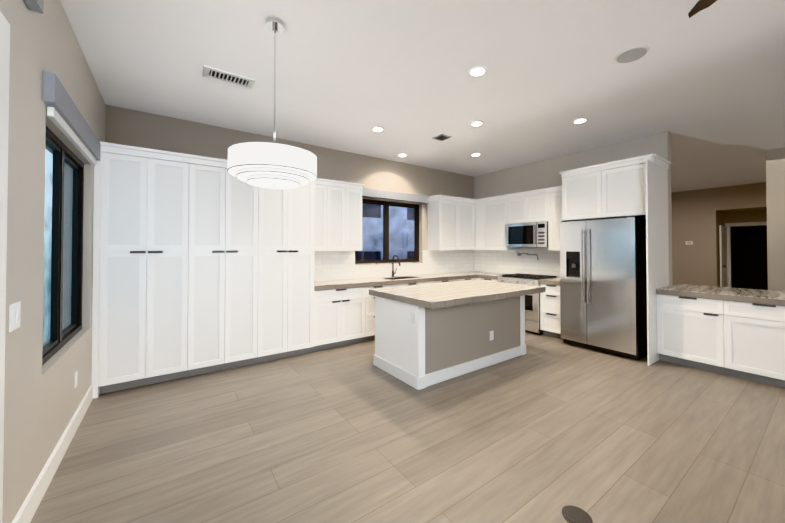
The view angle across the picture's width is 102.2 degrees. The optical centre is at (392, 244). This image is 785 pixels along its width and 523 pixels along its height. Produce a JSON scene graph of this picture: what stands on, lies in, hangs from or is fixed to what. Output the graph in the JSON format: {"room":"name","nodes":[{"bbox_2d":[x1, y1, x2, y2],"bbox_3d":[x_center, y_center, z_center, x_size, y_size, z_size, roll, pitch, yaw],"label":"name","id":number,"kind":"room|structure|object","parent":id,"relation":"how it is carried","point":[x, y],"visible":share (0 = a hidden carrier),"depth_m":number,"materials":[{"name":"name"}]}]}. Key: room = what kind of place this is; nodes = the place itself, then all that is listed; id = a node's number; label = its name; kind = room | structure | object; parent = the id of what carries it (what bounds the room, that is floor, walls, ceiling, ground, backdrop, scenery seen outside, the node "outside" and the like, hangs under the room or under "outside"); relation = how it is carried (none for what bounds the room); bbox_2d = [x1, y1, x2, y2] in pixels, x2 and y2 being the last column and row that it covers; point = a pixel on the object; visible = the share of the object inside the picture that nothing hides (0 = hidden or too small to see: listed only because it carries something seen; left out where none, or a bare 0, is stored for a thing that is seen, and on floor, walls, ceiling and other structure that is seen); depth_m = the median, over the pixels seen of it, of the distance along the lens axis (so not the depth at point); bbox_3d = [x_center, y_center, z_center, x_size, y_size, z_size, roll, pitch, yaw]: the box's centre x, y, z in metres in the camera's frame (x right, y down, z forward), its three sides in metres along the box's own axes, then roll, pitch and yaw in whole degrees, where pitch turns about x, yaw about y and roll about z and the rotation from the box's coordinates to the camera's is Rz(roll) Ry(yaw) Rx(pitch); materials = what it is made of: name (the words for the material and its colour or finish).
{"room":"kitchen","nodes":[
{"label":"kitchen","id":0,"kind":"room"},
{"bbox_2d":[0,0,104,522],"bbox_3d":[-0.774,-0.099,-0.114,0.200,3.080,9.300,1,-1,-35],"label":"wall","id":1,"kind":"structure","parent":0,"point":[42,403],"depth_m":1.75,"materials":[{"name":"beige paint"}]},
{"bbox_2d":[0,11,9,522],"bbox_3d":[-0.777,0.224,0.078,0.022,2.440,3.225,1,-1,-35],"label":"door frame","id":2,"kind":"structure","parent":1,"relation":"attached to","point":[4,69],"depth_m":1.37,"materials":[{"name":"white wood"}]},
{"bbox_2d":[9,301,20,331],"bbox_3d":[-1.796,0.342,1.509,0.010,0.126,0.120,1,-1,-35],"label":"switch plate","id":3,"kind":"object","parent":1,"relation":"attached to","point":[14,315],"visible":1,"depth_m":1.50,"materials":[{"name":"white plastic"}]},
{"bbox_2d":[23,0,43,13],"bbox_3d":[-0.695,-1.297,0.012,0.053,0.140,3.990,1,-1,-35],"label":"shade valance","id":4,"kind":"object","parent":1,"relation":"attached to","point":[36,5],"visible":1,"depth_m":1.60,"materials":[{"name":"grey"}]},
{"bbox_2d":[12,385,92,522],"bbox_3d":[-2.297,1.401,2.206,0.014,0.140,2.025,1,-1,-35],"label":"baseboard","id":5,"kind":"structure","parent":1,"relation":"attached to","point":[29,506],"depth_m":1.97,"materials":[{"name":"white wood"}]},
{"bbox_2d":[42,126,83,365],"bbox_3d":[-2.506,0.008,2.365,0.065,1.530,1.350,1,-1,-35],"label":"window","id":6,"kind":"structure","parent":1,"relation":"in","point":[59,337],"depth_m":2.37,"materials":[{"name":"brown metal"}]},
{"bbox_2d":[42,71,99,164],"bbox_3d":[-2.412,-0.872,2.433,0.050,0.228,1.495,1,-1,-35],"label":"shade valance","id":7,"kind":"object","parent":1,"relation":"attached to","point":[65,116],"visible":0.96,"depth_m":2.11,"materials":[{"name":"grey fabric"}]},
{"bbox_2d":[74,371,76,388],"bbox_3d":[-2.519,1.075,2.520,0.008,0.116,0.072,1,-1,-35],"label":"electrical outlet plate","id":8,"kind":"object","parent":1,"relation":"attached to","point":[75,379],"visible":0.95,"depth_m":2.50,"materials":[{"name":"white plastic"}]},
{"bbox_2d":[105,104,473,261],"bbox_3d":[-0.705,-0.026,5.506,6.400,3.080,0.200,1,-1,-35],"label":"wall","id":9,"kind":"structure","parent":0,"point":[128,127],"depth_m":5.06,"materials":[{"name":"beige paint"}]},
{"bbox_2d":[314,178,364,250],"bbox_3d":[-0.936,-0.438,4.987,0.950,1.070,0.383,1,-1,-35],"label":"upper cabinet","id":10,"kind":"object","parent":9,"relation":"attached to","point":[338,217],"visible":0.85,"depth_m":4.87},
{"bbox_2d":[355,199,418,263],"bbox_3d":[-0.103,-0.225,5.973,1.520,1.170,0.065,1,-1,-35],"label":"window","id":11,"kind":"structure","parent":9,"relation":"in","point":[385,230],"depth_m":5.98,"materials":[{"name":"brown metal"}]},
{"bbox_2d":[362,188,428,203],"bbox_3d":[0.032,-0.899,5.859,1.620,0.145,0.088,1,-1,-35],"label":"shade valance","id":12,"kind":"object","parent":9,"relation":"attached to","point":[387,195],"visible":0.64,"depth_m":5.82,"materials":[{"name":"white fabric"}]},
{"bbox_2d":[314,248,559,280],"bbox_3d":[0.837,0.328,5.121,4.016,0.562,2.396,1,-1,-35],"label":"tile backsplash","id":13,"kind":"structure","parent":9,"relation":"attached to","point":[333,265],"depth_m":6.06,"materials":[{"name":"tile"}]},
{"bbox_2d":[516,251,538,259],"bbox_3d":[2.567,0.208,6.016,0.138,0.164,0.466,1,-1,-35],"label":"pot filler","id":14,"kind":"object","parent":13,"relation":"attached to","point":[519,254],"visible":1,"depth_m":6.02,"materials":[{"name":"silver metal"}]},
{"bbox_2d":[427,194,475,249],"bbox_3d":[1.369,-0.417,6.616,1.431,1.070,0.383,1,-1,-35],"label":"upper cabinet","id":15,"kind":"object","parent":9,"relation":"attached to","point":[451,222],"visible":0.94,"depth_m":6.33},
{"bbox_2d":[30,332,784,522],"bbox_3d":[5.126,1.555,4.035,14.650,0.120,9.300,1,-1,-35],"label":"floor","id":16,"kind":"structure","parent":0,"point":[545,429],"depth_m":2.31,"materials":[{"name":"brown wood"}]},
{"bbox_2d":[91,141,314,398],"bbox_3d":[-2.139,0.254,3.950,2.261,2.480,0.673,1,-1,-35],"label":"pantry","id":17,"kind":"object","parent":16,"relation":"on","point":[202,265],"visible":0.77,"depth_m":3.51,"materials":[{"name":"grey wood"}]},
{"bbox_2d":[312,287,367,351],"bbox_3d":[-0.923,1.075,4.832,0.816,0.860,0.619,1,-1,-35],"label":"base cabinet","id":18,"kind":"object","parent":16,"relation":"on","point":[344,317],"depth_m":4.58,"materials":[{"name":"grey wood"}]},
{"bbox_2d":[314,271,490,290],"bbox_3d":[0.389,0.621,5.750,4.015,0.069,0.645,1,-1,-35],"label":"countertop","id":19,"kind":"structure","parent":18,"relation":"on","point":[345,283],"depth_m":5.25,"materials":[{"name":"stone"}]},
{"bbox_2d":[391,255,400,276],"bbox_3d":[0.086,0.387,5.723,0.110,0.397,0.259,1,-1,-35],"label":"faucet","id":20,"kind":"object","parent":19,"relation":"on","point":[393,273],"visible":0.98,"depth_m":5.77,"materials":[{"name":"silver metal"}]},
{"bbox_2d":[383,277,417,279],"bbox_3d":[0.155,0.698,5.578,0.697,0.203,0.397,1,-1,-35],"label":"sink basin","id":21,"kind":"object","parent":19,"relation":"in","point":[400,278],"visible":0.06,"depth_m":5.78,"materials":[{"name":"silver metal"}]},
{"bbox_2d":[368,284,395,340],"bbox_3d":[-0.406,1.080,5.198,0.569,0.860,0.619,1,-1,-35],"label":"base cabinet","id":22,"kind":"object","parent":16,"relation":"on","point":[371,299],"depth_m":4.89,"materials":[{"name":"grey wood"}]},
{"bbox_2d":[408,279,459,285],"bbox_3d":[0.779,1.091,6.035,0.729,0.860,0.619,1,-1,-35],"label":"base cabinet","id":23,"kind":"object","parent":16,"relation":"on","point":[444,281],"depth_m":5.63,"materials":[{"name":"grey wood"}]},
{"bbox_2d":[373,295,525,389],"bbox_3d":[0.821,1.066,4.111,1.928,0.860,0.944,1,-1,-35],"label":"kitchen island","id":24,"kind":"object","parent":16,"relation":"on","point":[418,347],"visible":0.88,"depth_m":3.63,"materials":[{"name":"grey paint"}]},
{"bbox_2d":[368,280,545,308],"bbox_3d":[0.872,0.600,4.114,2.060,0.069,1.180,1,-1,-35],"label":"island countertop","id":25,"kind":"structure","parent":24,"relation":"on","point":[437,295],"depth_m":3.78,"materials":[{"name":"stone"}]},
{"bbox_2d":[460,278,477,280],"bbox_3d":[1.255,1.095,6.372,0.676,0.860,0.619,1,-1,-35],"label":"base cabinet","id":26,"kind":"object","parent":16,"relation":"on","point":[469,278],"depth_m":6.15,"materials":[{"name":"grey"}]},
{"bbox_2d":[478,278,497,281],"bbox_3d":[2.093,1.094,6.276,0.619,0.860,0.489,1,-1,-35],"label":"base cabinet","id":27,"kind":"object","parent":16,"relation":"on","point":[493,280],"depth_m":6.09,"materials":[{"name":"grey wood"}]},
{"bbox_2d":[477,273,504,279],"bbox_3d":[2.084,0.628,6.263,0.655,0.069,0.473,1,-1,-35],"label":"countertop","id":28,"kind":"structure","parent":27,"relation":"on","point":[487,275],"depth_m":6.19,"materials":[{"name":"stone"}]},
{"bbox_2d":[498,273,557,334],"bbox_3d":[2.415,1.036,5.713,0.688,0.960,0.790,1,-1,-35],"label":"range","id":29,"kind":"object","parent":16,"relation":"on","point":[532,313],"visible":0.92,"depth_m":5.36,"materials":[{"name":"silver metal"}]},
{"bbox_2d":[540,284,561,338],"bbox_3d":[2.805,1.081,5.267,0.619,0.860,0.375,1,-1,-35],"label":"base cabinet","id":30,"kind":"object","parent":16,"relation":"on","point":[550,320],"depth_m":5.11,"materials":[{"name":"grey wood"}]},
{"bbox_2d":[539,278,559,285],"bbox_3d":[2.798,0.615,5.268,0.637,0.069,0.379,1,-1,-35],"label":"countertop","id":31,"kind":"structure","parent":30,"relation":"on","point":[552,281],"depth_m":5.13,"materials":[{"name":"stone"}]},
{"bbox_2d":[562,505,592,522],"bbox_3d":[0.990,1.460,1.701,0.144,0.008,0.144,1,-1,-35],"label":"electrical outlet cover","id":32,"kind":"object","parent":16,"relation":"on","point":[572,514],"visible":1,"depth_m":1.70,"materials":[{"name":"brown metal"}]},
{"bbox_2d":[560,216,646,359],"bbox_3d":[3.106,0.570,4.622,0.806,1.865,0.950,1,-1,-35],"label":"refrigerator","id":33,"kind":"object","parent":16,"relation":"on","point":[603,292],"visible":1,"depth_m":4.32,"materials":[{"name":"silver metal"}]},
{"bbox_2d":[559,154,670,365],"bbox_3d":[3.165,0.182,4.607,0.807,2.640,1.198,1,-1,-35],"label":"tall cabinet","id":34,"kind":"object","parent":16,"relation":"on","point":[634,186],"visible":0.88,"depth_m":4.25,"materials":[{"name":"white wood"}]},
{"bbox_2d":[657,294,712,371],"bbox_3d":[3.833,1.064,3.969,0.619,0.860,0.658,1,-1,-35],"label":"base cabinet","id":35,"kind":"object","parent":16,"relation":"on","point":[684,324],"depth_m":3.84,"materials":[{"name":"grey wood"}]},
{"bbox_2d":[713,299,784,387],"bbox_3d":[4.161,1.058,3.504,0.619,0.860,0.719,1,-1,-35],"label":"base cabinet","id":36,"kind":"object","parent":16,"relation":"on","point":[744,340],"depth_m":3.42,"materials":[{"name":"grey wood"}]},
{"bbox_2d":[656,284,784,305],"bbox_3d":[4.639,0.587,3.094,0.965,0.069,3.030,1,-1,-35],"label":"countertop","id":37,"kind":"structure","parent":36,"relation":"on","point":[769,297],"depth_m":3.70,"materials":[{"name":"stone"}]},
{"bbox_2d":[60,0,784,192],"bbox_3d":[5.126,-1.660,4.076,14.650,0.150,9.300,1,-1,-35],"label":"ceiling","id":38,"kind":"structure","parent":0,"point":[705,88],"depth_m":2.98,"materials":[{"name":"paint"}]},
{"bbox_2d":[202,65,255,89],"bbox_3d":[-1.564,-1.592,3.033,0.430,0.012,0.210,1,-1,-35],"label":"ceiling vent","id":39,"kind":"object","parent":38,"relation":"in","point":[227,77],"visible":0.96,"depth_m":3.03,"materials":[{"name":"white metal"}]},
{"bbox_2d":[227,18,316,188],"bbox_3d":[-0.856,-1.004,2.301,0.604,1.206,0.604,1,-1,-35],"label":"drum pendant light","id":40,"kind":"object","parent":38,"relation":"hanging from","point":[272,165],"visible":1,"depth_m":2.10,"materials":[{"name":"white fabric"}]},
{"bbox_2d":[372,126,383,131],"bbox_3d":[-0.201,-1.575,4.327,0.170,0.012,0.170,1,-1,-35],"label":"recessed light","id":41,"kind":"object","parent":38,"relation":"in","point":[377,129],"visible":1,"depth_m":4.32,"materials":[{"name":"white"}]},
{"bbox_2d":[432,134,450,140],"bbox_3d":[0.725,-1.571,4.663,0.200,0.012,0.200,1,-1,-35],"label":"ceiling vent","id":42,"kind":"object","parent":38,"relation":"in","point":[441,137],"visible":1,"depth_m":4.66,"materials":[{"name":"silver metal"}]},
{"bbox_2d":[470,121,483,125],"bbox_3d":[1.100,-1.578,4.132,0.170,0.012,0.170,1,-1,-35],"label":"recessed light","id":43,"kind":"object","parent":38,"relation":"in","point":[476,123],"visible":0.98,"depth_m":4.12,"materials":[{"name":"white"}]},
{"bbox_2d":[468,66,486,76],"bbox_3d":[0.784,-1.594,2.917,0.170,0.012,0.170,1,-1,-35],"label":"recessed light","id":44,"kind":"object","parent":38,"relation":"in","point":[476,71],"visible":0.94,"depth_m":2.91,"materials":[{"name":"white"}]},
{"bbox_2d":[573,118,587,123],"bbox_3d":[2.398,-1.579,4.045,0.170,0.012,0.170,1,-1,-35],"label":"recessed light","id":45,"kind":"object","parent":38,"relation":"in","point":[579,120],"visible":0.96,"depth_m":4.02,"materials":[{"name":"white"}]},
{"bbox_2d":[614,46,648,63],"bbox_3d":[2.019,-1.598,2.675,0.236,0.010,0.236,1,-1,-35],"label":"ceiling speaker","id":46,"kind":"object","parent":38,"relation":"attached to","point":[632,54],"visible":1,"depth_m":2.66,"materials":[{"name":"white plastic"}]},
{"bbox_2d":[688,0,716,17],"bbox_3d":[1.548,-1.404,1.017,1.349,0.440,1.349,1,-1,-35],"label":"ceiling fan","id":47,"kind":"object","parent":38,"relation":"hanging from","point":[700,5],"visible":1,"depth_m":1.69,"materials":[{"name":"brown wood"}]},
{"bbox_2d":[474,131,671,285],"bbox_3d":[3.777,-0.038,4.578,0.150,3.080,6.490,1,-1,-35],"label":"wall","id":48,"kind":"structure","parent":0,"point":[542,174],"depth_m":5.53,"materials":[{"name":"beige paint"}]},
{"bbox_2d":[475,198,486,248],"bbox_3d":[1.976,-0.402,6.693,0.349,1.038,0.256,1,-1,-35],"label":"upper cabinet","id":49,"kind":"object","parent":48,"relation":"attached to","point":[481,206],"depth_m":6.57,"materials":[{"name":"white wood"}]},
{"bbox_2d":[487,197,517,249],"bbox_3d":[2.180,-0.405,6.405,0.349,1.040,0.566,1,-1,-35],"label":"upper cabinet","id":50,"kind":"object","parent":48,"relation":"attached to","point":[495,215],"depth_m":6.27,"materials":[{"name":"white wood"}]},
{"bbox_2d":[507,193,522,223],"bbox_3d":[2.477,-0.663,5.987,0.349,0.535,0.458,1,-1,-35],"label":"upper cabinet","id":51,"kind":"object","parent":48,"relation":"attached to","point":[514,200],"depth_m":5.94,"materials":[{"name":"white wood"}]},
{"bbox_2d":[523,189,546,222],"bbox_3d":[2.673,-0.666,5.710,0.349,0.535,0.457,1,-1,-35],"label":"upper cabinet","id":52,"kind":"object","parent":48,"relation":"attached to","point":[534,204],"depth_m":5.61,"materials":[{"name":"white wood"}]},
{"bbox_2d":[506,221,547,246],"bbox_3d":[2.536,-0.169,5.814,0.446,0.446,0.784,1,-1,-35],"label":"over-the-range microwave","id":53,"kind":"object","parent":52,"relation":"attached to","point":[531,234],"visible":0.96,"depth_m":5.67,"materials":[{"name":"silver metal"}]},
{"bbox_2d":[547,185,562,250],"bbox_3d":[2.915,-0.418,5.364,0.349,1.040,0.377,1,-1,-35],"label":"upper cabinet","id":54,"kind":"object","parent":48,"relation":"attached to","point":[554,196],"depth_m":5.34,"materials":[{"name":"white wood"}]},
{"bbox_2d":[671,182,765,286],"bbox_3d":[9.659,-0.004,7.258,0.150,3.080,8.900,1,-1,-35],"label":"wall","id":55,"kind":"structure","parent":0,"point":[694,216],"depth_m":8.73,"materials":[{"name":"beige paint"}]},
{"bbox_2d":[717,207,767,289],"bbox_3d":[9.472,0.012,8.449,0.920,3.080,1.220,1,-1,-35],"label":"wall","id":56,"kind":"structure","parent":0,"point":[749,255],"depth_m":8.13,"materials":[{"name":"beige paint"}]},
{"bbox_2d":[719,225,727,286],"bbox_3d":[9.198,0.515,8.753,0.710,2.058,0.106,1,-1,-35],"label":"door leaf","id":57,"kind":"structure","parent":56,"relation":"in","point":[723,251],"depth_m":8.67,"materials":[{"name":"white wood"}]},
{"bbox_2d":[725,221,766,286],"bbox_3d":[9.797,0.472,8.660,0.138,2.165,0.950,1,-1,-35],"label":"trim","id":58,"kind":"structure","parent":56,"relation":"attached to","point":[729,265],"depth_m":8.94,"materials":[{"name":"brown wood"}]},
{"bbox_2d":[766,147,784,290],"bbox_3d":[7.657,-0.054,3.333,0.150,3.080,4.800,1,-1,-35],"label":"wall","id":59,"kind":"structure","parent":0,"point":[775,182],"depth_m":5.17,"materials":[{"name":"beige paint"}]},
{"label":"outside","id":60,"kind":"structure","parent":0,"visible":0},
{"bbox_2d":[43,149,52,342],"bbox_3d":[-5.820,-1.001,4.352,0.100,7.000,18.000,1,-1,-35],"label":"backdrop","id":61,"kind":"structure","parent":60,"point":[46,327],"depth_m":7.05,"materials":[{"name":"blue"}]},
{"bbox_2d":[355,203,413,259],"bbox_3d":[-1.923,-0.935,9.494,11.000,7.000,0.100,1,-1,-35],"label":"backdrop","id":62,"kind":"structure","parent":60,"point":[378,235],"depth_m":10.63,"materials":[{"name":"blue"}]}
]}

